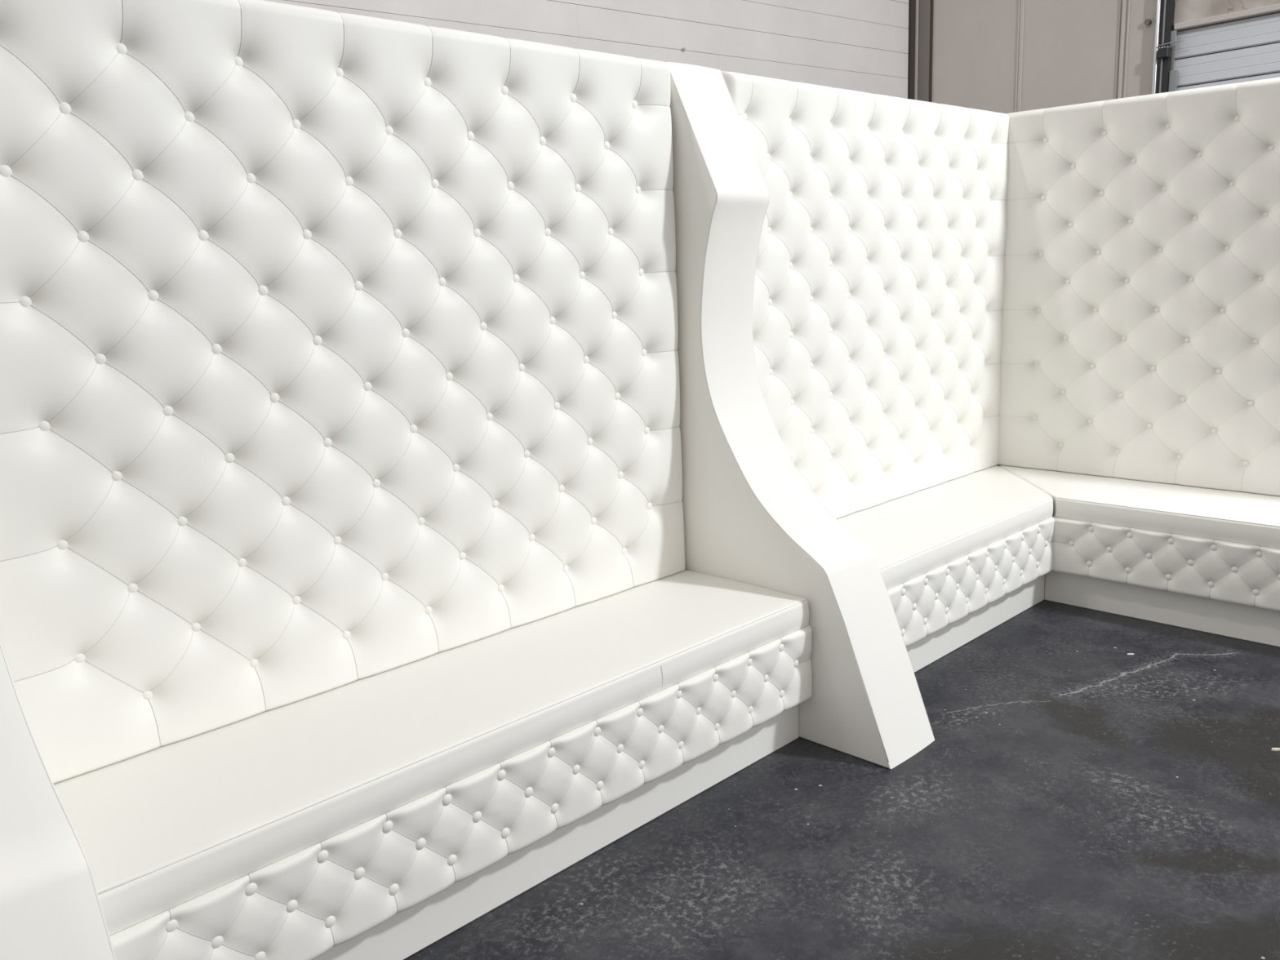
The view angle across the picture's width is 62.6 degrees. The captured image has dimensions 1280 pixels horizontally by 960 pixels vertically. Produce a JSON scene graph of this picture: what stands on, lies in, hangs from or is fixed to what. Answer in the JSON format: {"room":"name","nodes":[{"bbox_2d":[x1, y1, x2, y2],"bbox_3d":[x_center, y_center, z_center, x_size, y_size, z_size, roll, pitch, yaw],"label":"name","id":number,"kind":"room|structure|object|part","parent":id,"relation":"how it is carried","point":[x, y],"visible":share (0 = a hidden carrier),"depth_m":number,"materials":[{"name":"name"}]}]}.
{"room":"warehouse","nodes":[
{"label":"warehouse","id":0,"kind":"room"},
{"bbox_2d":[263,0,908,98],"bbox_3d":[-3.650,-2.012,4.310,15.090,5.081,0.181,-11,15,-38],"label":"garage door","id":1,"kind":"structure","parent":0,"point":[854,45],"depth_m":7.45,"materials":[{"name":"white metal"}]},
{"bbox_2d":[403,586,1279,959],"bbox_3d":[-0.430,1.073,2.332,19.000,0.100,19.000,9,16,44],"label":"floor","id":2,"kind":"structure","parent":0,"point":[1074,795],"depth_m":2.67,"materials":[{"name":"concrete"}]},
{"bbox_2d":[0,640,115,959],"bbox_3d":[-1.149,0.142,1.658,0.909,2.048,0.254,9,16,44],"label":"divider","id":3,"kind":"object","parent":2,"relation":"on","point":[51,908],"visible":1,"depth_m":1.66,"materials":[{"name":"white plastic"}]},
{"bbox_2d":[0,0,685,783],"bbox_3d":[-0.617,-0.093,2.704,0.147,2.046,2.013,9,16,44],"label":"panel","id":4,"kind":"object","parent":2,"relation":"on","point":[337,349],"visible":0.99,"depth_m":2.42,"materials":[{"name":"white leather"}]},
{"bbox_2d":[53,569,812,959],"bbox_3d":[-0.374,0.716,2.655,0.542,0.464,2.018,9,16,44],"label":"seat","id":5,"kind":"object","parent":2,"relation":"on","point":[379,816],"visible":0.98,"depth_m":2.33,"materials":[{"name":"white leather"}]},
{"bbox_2d":[666,62,934,768],"bbox_3d":[0.453,-0.242,3.223,0.909,2.048,0.254,9,16,44],"label":"divider","id":6,"kind":"object","parent":2,"relation":"on","point":[750,517],"visible":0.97,"depth_m":3.23,"materials":[{"name":"white plastic"}]},
{"bbox_2d":[720,71,1008,518],"bbox_3d":[0.960,-0.471,4.245,0.146,2.046,1.940,9,16,44],"label":"panel","id":7,"kind":"object","parent":2,"relation":"on","point":[879,278],"visible":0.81,"depth_m":4.08,"materials":[{"name":"white leather"}]},
{"bbox_2d":[907,0,933,102],"bbox_3d":[2.324,-3.093,8.890,0.096,5.200,0.262,-11,15,-38],"label":"steel column","id":8,"kind":"structure","parent":2,"relation":"on","point":[920,11],"depth_m":8.76,"materials":[{"name":"grey metal"}]},
{"bbox_2d":[836,465,1054,672],"bbox_3d":[1.200,0.338,4.195,0.540,0.464,1.942,9,16,44],"label":"seat","id":9,"kind":"object","parent":2,"relation":"on","point":[957,559],"visible":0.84,"depth_m":3.94,"materials":[{"name":"white leather"}]},
{"bbox_2d":[836,465,1053,590],"bbox_3d":[1.189,0.153,4.161,0.527,0.087,1.941,9,16,44],"label":"seat cushion","id":10,"kind":"object","parent":9,"relation":"on","point":[913,538],"depth_m":3.99,"materials":[{"name":"white leather"}]},
{"bbox_2d":[996,464,1279,647],"bbox_3d":[2.248,0.310,4.133,2.102,0.464,0.541,9,16,44],"label":"seat","id":11,"kind":"object","parent":2,"relation":"on","point":[1203,559],"visible":1,"depth_m":4.05,"materials":[{"name":"white leather"}]},
{"bbox_2d":[996,464,1279,548],"bbox_3d":[2.246,0.125,4.100,2.102,0.087,0.527,9,16,44],"label":"seat cushion","id":12,"kind":"object","parent":11,"relation":"on","point":[1224,518],"depth_m":4.10,"materials":[{"name":"white leather"}]},
{"bbox_2d":[998,77,1279,496],"bbox_3d":[2.430,-0.514,4.179,2.102,2.046,0.147,9,16,44],"label":"panel","id":13,"kind":"object","parent":2,"relation":"on","point":[1140,311],"visible":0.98,"depth_m":4.36,"materials":[{"name":"white leather"}]},
{"bbox_2d":[1271,747,1279,751],"bbox_3d":[1.850,0.783,3.057,0.034,0.004,0.013,-2,12,0],"label":"chip","id":14,"kind":"object","parent":2,"relation":"on","point":[1273,748],"visible":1,"depth_m":3.05,"materials":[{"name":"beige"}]},
{"bbox_2d":[931,0,1279,113],"bbox_3d":[5.338,-2.503,5.471,0.200,5.200,9.750,-11,15,-38],"label":"wall","id":15,"kind":"structure","parent":0,"point":[1070,46],"depth_m":7.98,"materials":[{"name":"grey paint"}]},
{"bbox_2d":[1014,0,1130,112],"bbox_3d":[3.208,-2.919,7.881,0.022,5.200,0.877,-11,15,-38],"label":"trim","id":16,"kind":"structure","parent":15,"relation":"attached to","point":[1021,2],"depth_m":7.58,"materials":[{"name":"grey metal"}]},
{"bbox_2d":[1143,18,1151,25],"bbox_3d":[3.556,-3.205,7.361,0.030,0.038,0.044,-11,15,-38],"label":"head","id":17,"kind":"object","parent":15,"relation":"attached to","point":[1147,21],"visible":1,"depth_m":7.35},
{"bbox_2d":[1151,0,1182,93],"bbox_3d":[3.647,-2.813,7.288,0.099,5.200,0.215,-11,15,-38],"label":"door track","id":18,"kind":"object","parent":15,"relation":"attached to","point":[1163,80],"visible":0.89,"depth_m":7.27,"materials":[{"name":"silver metal"}]},
{"bbox_3d":[3.627,-2.832,7.381,0.011,5.200,0.042,-11,15,-38],"label":"plate","id":19,"kind":"part","parent":18,"relation":"part of","materials":[{"name":"grey metal"}]},
{"bbox_3d":[3.744,-1.552,7.543,0.029,2.620,0.045,-11,15,-38],"label":"jamb plate","id":20,"kind":"part","parent":18,"relation":"part of","materials":[{"name":"grey metal"}]},
{"bbox_2d":[1173,12,1279,90],"bbox_3d":[5.468,-1.342,5.538,0.080,2.890,5.380,-11,15,-38],"label":"door","id":21,"kind":"structure","parent":15,"relation":"in","point":[1248,49],"depth_m":7.03,"materials":[{"name":"paint"}]},
{"bbox_2d":[1173,3,1279,30],"bbox_3d":[5.372,-2.759,5.192,0.051,0.040,5.350,-11,15,-38],"label":"trim","id":22,"kind":"structure","parent":15,"relation":"attached to","point":[1275,7],"depth_m":6.96,"materials":[{"name":"grey paint"}]}
]}

